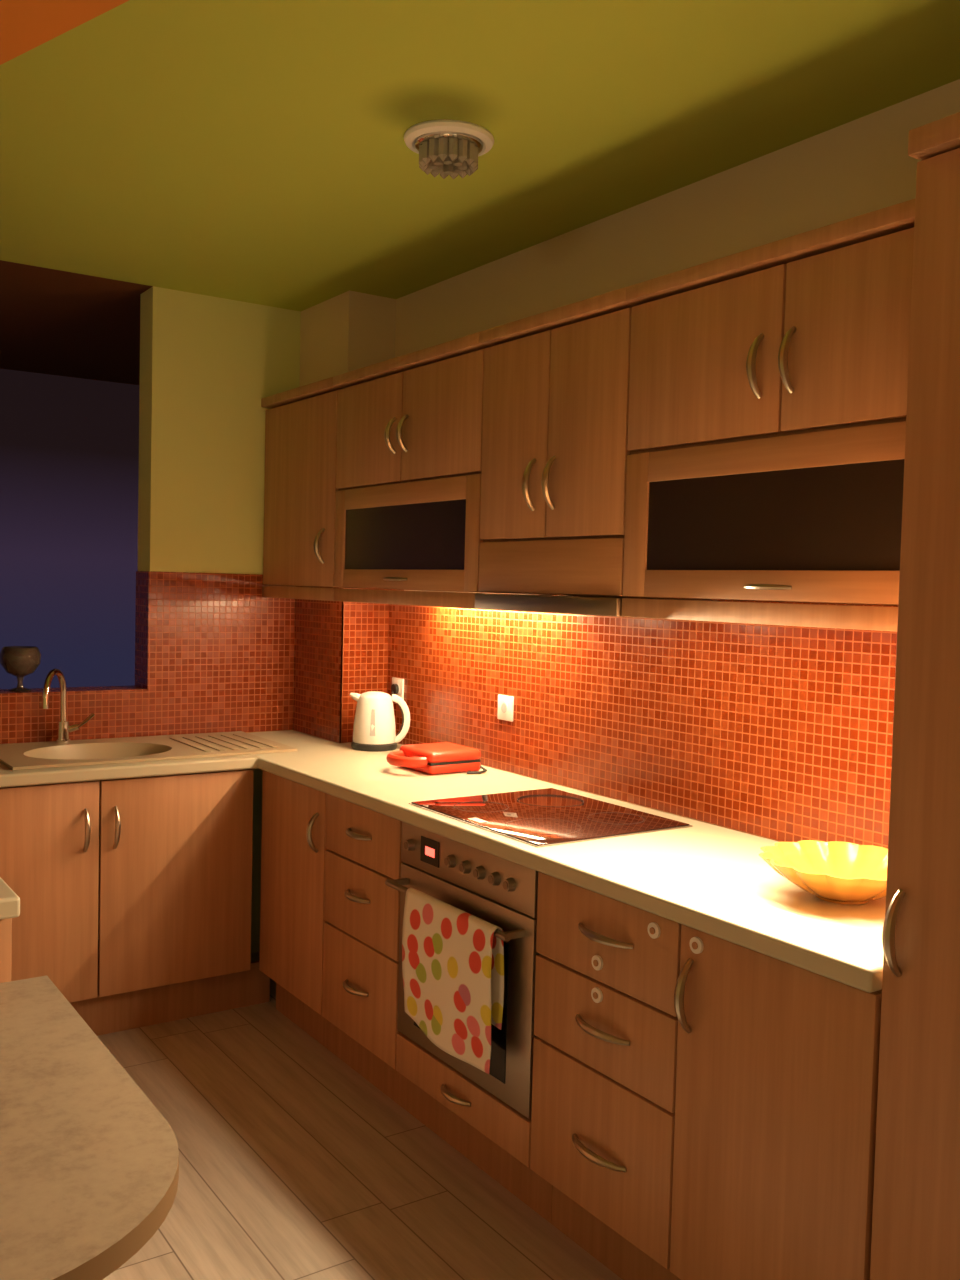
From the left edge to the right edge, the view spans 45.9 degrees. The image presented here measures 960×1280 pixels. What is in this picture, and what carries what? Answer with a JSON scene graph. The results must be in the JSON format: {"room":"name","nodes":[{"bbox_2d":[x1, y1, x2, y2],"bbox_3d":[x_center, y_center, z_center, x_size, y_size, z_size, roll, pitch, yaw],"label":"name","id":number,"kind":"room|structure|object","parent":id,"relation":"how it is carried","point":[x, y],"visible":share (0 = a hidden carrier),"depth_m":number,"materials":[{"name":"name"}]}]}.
{"room":"kitchen","nodes":[
{"label":"kitchen","id":0,"kind":"room"},
{"bbox_2d":[0,368,139,688],"bbox_3d":[-3.767,-0.136,5.321,4.600,2.590,0.150,0,3,-34],"label":"wall","id":1,"kind":"structure","parent":0,"point":[69,446],"depth_m":6.22,"materials":[{"name":"paint"}]},
{"bbox_2d":[138,286,300,952],"bbox_3d":[-2.533,-0.019,3.503,4.600,2.590,0.150,0,3,-34],"label":"wall","id":2,"kind":"structure","parent":0,"point":[208,364],"depth_m":4.38,"materials":[{"name":"yellow paint"}]},
{"bbox_2d":[0,646,40,691],"bbox_3d":[-1.663,0.104,4.101,0.140,0.158,0.140,0,3,-34],"label":"glass vase","id":3,"kind":"object","parent":2,"relation":"on","point":[18,661],"visible":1,"depth_m":4.05,"materials":[{"name":"grey"}]},
{"bbox_2d":[0,571,294,743],"bbox_3d":[-2.615,0.062,3.450,4.384,0.630,0.157,0,3,-34],"label":"tiles","id":4,"kind":"structure","parent":2,"relation":"attached to","point":[213,654],"depth_m":4.38,"materials":[{"name":"tile"}]},
{"bbox_2d":[294,290,395,742],"bbox_3d":[-0.552,-0.017,4.502,0.200,2.590,0.420,0,3,-34],"label":"column","id":5,"kind":"structure","parent":0,"point":[348,331],"depth_m":4.30,"materials":[{"name":"beige paint"}]},
{"bbox_2d":[293,586,388,742],"bbox_3d":[-0.556,0.063,4.497,0.199,0.630,0.419,0,3,-34],"label":"tiles","id":6,"kind":"structure","parent":5,"relation":"attached to","point":[341,648],"depth_m":4.35,"materials":[{"name":"tile"}]},
{"bbox_2d":[97,952,621,1279],"bbox_3d":[-1.290,1.425,1.686,4.900,0.060,9.100,0,3,-34],"label":"floor","id":7,"kind":"structure","parent":0,"point":[294,1165],"depth_m":2.86,"materials":[{"name":"laminate"}]},
{"bbox_2d":[0,918,11,982],"bbox_3d":[-1.703,0.902,2.823,0.600,0.857,1.978,0,3,-34],"label":"base cabinet","id":8,"kind":"object","parent":7,"relation":"on","point":[5,924],"visible":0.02,"depth_m":2.15,"materials":[{"name":"brown wood"}]},
{"bbox_2d":[0,730,885,992],"bbox_3d":[-0.687,0.475,2.812,2.314,0.040,3.102,0,3,-34],"label":"countertop","id":9,"kind":"structure","parent":8,"relation":"on","point":[714,880],"depth_m":2.58,"materials":[{"name":"beige stone"}]},
{"bbox_2d":[42,669,94,742],"bbox_3d":[-1.481,0.233,3.998,0.105,0.271,0.242,3,3,23],"label":"kitchen faucet","id":10,"kind":"object","parent":9,"relation":"on","point":[63,728],"visible":1,"depth_m":4.04,"materials":[{"name":"silver metal"}]},
{"bbox_2d":[0,731,297,805],"bbox_3d":[-1.196,0.460,3.996,0.960,0.174,0.525,0,3,-34],"label":"sink","id":11,"kind":"object","parent":9,"relation":"in","point":[31,755],"visible":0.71,"depth_m":4.02,"materials":[{"name":"beige"}]},
{"bbox_2d":[350,684,409,750],"bbox_3d":[-0.367,0.284,4.188,0.229,0.226,0.188,0,3,-34],"label":"electric kettle","id":12,"kind":"object","parent":9,"relation":"on","point":[374,729],"visible":1,"depth_m":4.11,"materials":[{"name":"white plastic"}]},
{"bbox_2d":[386,742,486,774],"bbox_3d":[-0.154,0.390,3.692,0.293,0.072,0.259,0,3,-34],"label":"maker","id":13,"kind":"object","parent":9,"relation":"on","point":[443,757],"visible":1,"depth_m":3.65,"materials":[{"name":"red plastic"}]},
{"bbox_2d":[409,788,691,846],"bbox_3d":[0.175,0.463,3.024,0.500,0.006,0.590,0,3,-34],"label":"cooktop","id":14,"kind":"object","parent":9,"relation":"in","point":[548,816],"visible":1,"depth_m":2.97,"materials":[{"name":"black glass"}]},
{"bbox_2d":[759,840,887,904],"bbox_3d":[0.725,0.476,2.267,0.327,0.078,0.335,0,3,-34],"label":"glass bowl","id":15,"kind":"object","parent":9,"relation":"on","point":[839,872],"visible":0.86,"depth_m":2.34,"materials":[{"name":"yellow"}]},
{"bbox_2d":[0,975,178,1279],"bbox_3d":[-0.893,1.037,1.525,0.822,0.750,0.980,0,3,-34],"label":"dining table","id":16,"kind":"object","parent":7,"relation":"on","point":[89,1165],"visible":1,"depth_m":1.49,"materials":[{"name":"stone"}]},
{"bbox_2d":[0,769,269,1035],"bbox_3d":[-1.341,0.861,3.883,1.166,0.857,0.628,0,3,-34],"label":"base cabinet","id":17,"kind":"object","parent":7,"relation":"on","point":[135,905],"visible":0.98,"depth_m":3.71,"materials":[{"name":"brown wood"}]},
{"bbox_2d":[259,770,340,1057],"bbox_3d":[-0.398,0.882,3.888,0.636,0.860,0.496,0,3,-34],"label":"base cabinet","id":18,"kind":"object","parent":7,"relation":"on","point":[293,848],"visible":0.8,"depth_m":3.71,"materials":[{"name":"brown wood"}]},
{"bbox_2d":[322,794,415,1116],"bbox_3d":[-0.128,0.908,3.493,0.632,0.860,0.462,0,3,-34],"label":"base cabinet","id":19,"kind":"object","parent":7,"relation":"on","point":[362,913],"visible":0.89,"depth_m":3.32,"materials":[{"name":"brown wood"}]},
{"bbox_2d":[396,1033,551,1222],"bbox_3d":[0.171,1.235,3.059,0.628,0.262,0.625,0,3,-34],"label":"base cabinet","id":20,"kind":"object","parent":7,"relation":"on","point":[493,1135],"visible":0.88,"depth_m":2.88,"materials":[{"name":"brown wood"}]},
{"bbox_2d":[385,821,538,1118],"bbox_3d":[0.150,0.806,3.017,0.614,0.590,0.613,0,3,-34],"label":"built-in oven","id":21,"kind":"object","parent":20,"relation":"in","point":[503,893],"visible":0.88,"depth_m":2.74,"materials":[{"name":"silver metal"}]},
{"bbox_2d":[402,888,503,1073],"bbox_3d":[-0.076,0.839,2.811,0.044,0.360,0.408,0,3,-34],"label":"dish towel","id":22,"kind":"object","parent":21,"relation":"hanging from","point":[453,959],"visible":1,"depth_m":2.77,"materials":[{"name":"multicoloured fabric"}]},
{"bbox_2d":[530,872,681,1279],"bbox_3d":[0.483,0.966,2.593,0.632,0.860,0.463,0,3,-34],"label":"base cabinet","id":23,"kind":"object","parent":7,"relation":"on","point":[607,972],"visible":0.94,"depth_m":2.42,"materials":[{"name":"brown wood"}]},
{"bbox_2d":[670,924,881,1279],"bbox_3d":[0.739,0.990,2.212,0.636,0.860,0.456,0,3,-34],"label":"base cabinet","id":24,"kind":"object","parent":7,"relation":"on","point":[777,1071],"visible":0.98,"depth_m":2.04,"materials":[{"name":"brown wood"}]},
{"bbox_2d":[870,112,959,1279],"bbox_3d":[1.060,0.334,1.733,0.636,2.232,0.618,0,3,-34],"label":"pantry cabinet","id":25,"kind":"object","parent":7,"relation":"on","point":[916,1215],"visible":1,"depth_m":1.77,"materials":[{"name":"brown wood"}]},
{"bbox_2d":[0,0,959,384],"bbox_3d":[-1.224,-1.221,1.561,4.900,0.060,9.100,0,3,-34],"label":"ceiling","id":26,"kind":"structure","parent":0,"point":[250,151],"depth_m":2.66,"materials":[{"name":"paint"}]},
{"bbox_2d":[404,120,493,178],"bbox_3d":[-0.076,-1.180,2.754,0.220,0.078,0.220,0,3,-34],"label":"ceiling light","id":27,"kind":"object","parent":26,"relation":"attached to","point":[452,148],"depth_m":2.70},
{"bbox_2d":[395,79,959,841],"bbox_3d":[0.708,0.088,2.956,0.150,2.590,9.100,0,3,-34],"label":"wall","id":28,"kind":"structure","parent":0,"point":[863,165],"depth_m":3.00,"materials":[{"name":"beige paint"}]},
{"bbox_2d":[261,377,343,600],"bbox_3d":[-0.559,-0.547,4.330,0.382,0.784,0.625,0,3,-34],"label":"upper cabinet","id":29,"kind":"object","parent":28,"relation":"attached to","point":[300,489],"visible":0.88,"depth_m":4.22,"materials":[{"name":"brown wood"}]},
{"bbox_2d":[392,677,403,699],"bbox_3d":[-0.313,0.185,4.308,0.011,0.082,0.082,0,3,-34],"label":"wall socket","id":30,"kind":"object","parent":28,"relation":"attached to","point":[399,681],"visible":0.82,"depth_m":4.28,"materials":[{"name":"white plastic"}]},
{"bbox_2d":[333,332,541,608],"bbox_3d":[-0.129,-0.506,3.696,0.382,0.784,0.910,0,3,-34],"label":"upper cabinet","id":31,"kind":"object","parent":28,"relation":"attached to","point":[410,426],"visible":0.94,"depth_m":3.55,"materials":[{"name":"brown wood"}]},
{"bbox_2d":[497,694,513,721],"bbox_3d":[0.083,0.223,3.724,0.011,0.082,0.082,0,3,-34],"label":"wall socket","id":32,"kind":"object","parent":28,"relation":"attached to","point":[505,703],"visible":1,"depth_m":3.71,"materials":[{"name":"white plastic"}]},
{"bbox_2d":[478,287,640,596],"bbox_3d":[0.301,-0.489,3.062,0.382,0.737,0.622,0,3,-34],"label":"upper cabinet","id":33,"kind":"object","parent":28,"relation":"attached to","point":[555,452],"visible":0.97,"depth_m":2.94,"materials":[{"name":"brown wood"}]},
{"bbox_2d":[475,593,716,616],"bbox_3d":[0.298,-0.096,3.085,0.342,0.044,0.618,0,3,-34],"label":"range hood","id":34,"kind":"object","parent":33,"relation":"attached to","point":[563,604],"visible":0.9,"depth_m":2.95,"materials":[{"name":"silver metal"}]},
{"bbox_2d":[387,589,897,848],"bbox_3d":[0.534,0.180,3.073,0.005,0.586,3.179,0,3,-34],"label":"tiles","id":35,"kind":"structure","parent":28,"relation":"attached to","point":[782,733],"depth_m":3.07,"materials":[{"name":"orange tile"}]},
{"bbox_2d":[621,198,915,631],"bbox_3d":[0.739,-0.424,2.416,0.382,0.784,0.943,0,3,-34],"label":"upper cabinet","id":36,"kind":"object","parent":28,"relation":"attached to","point":[768,383],"visible":0.93,"depth_m":2.34,"materials":[{"name":"brown wood"}]}
]}

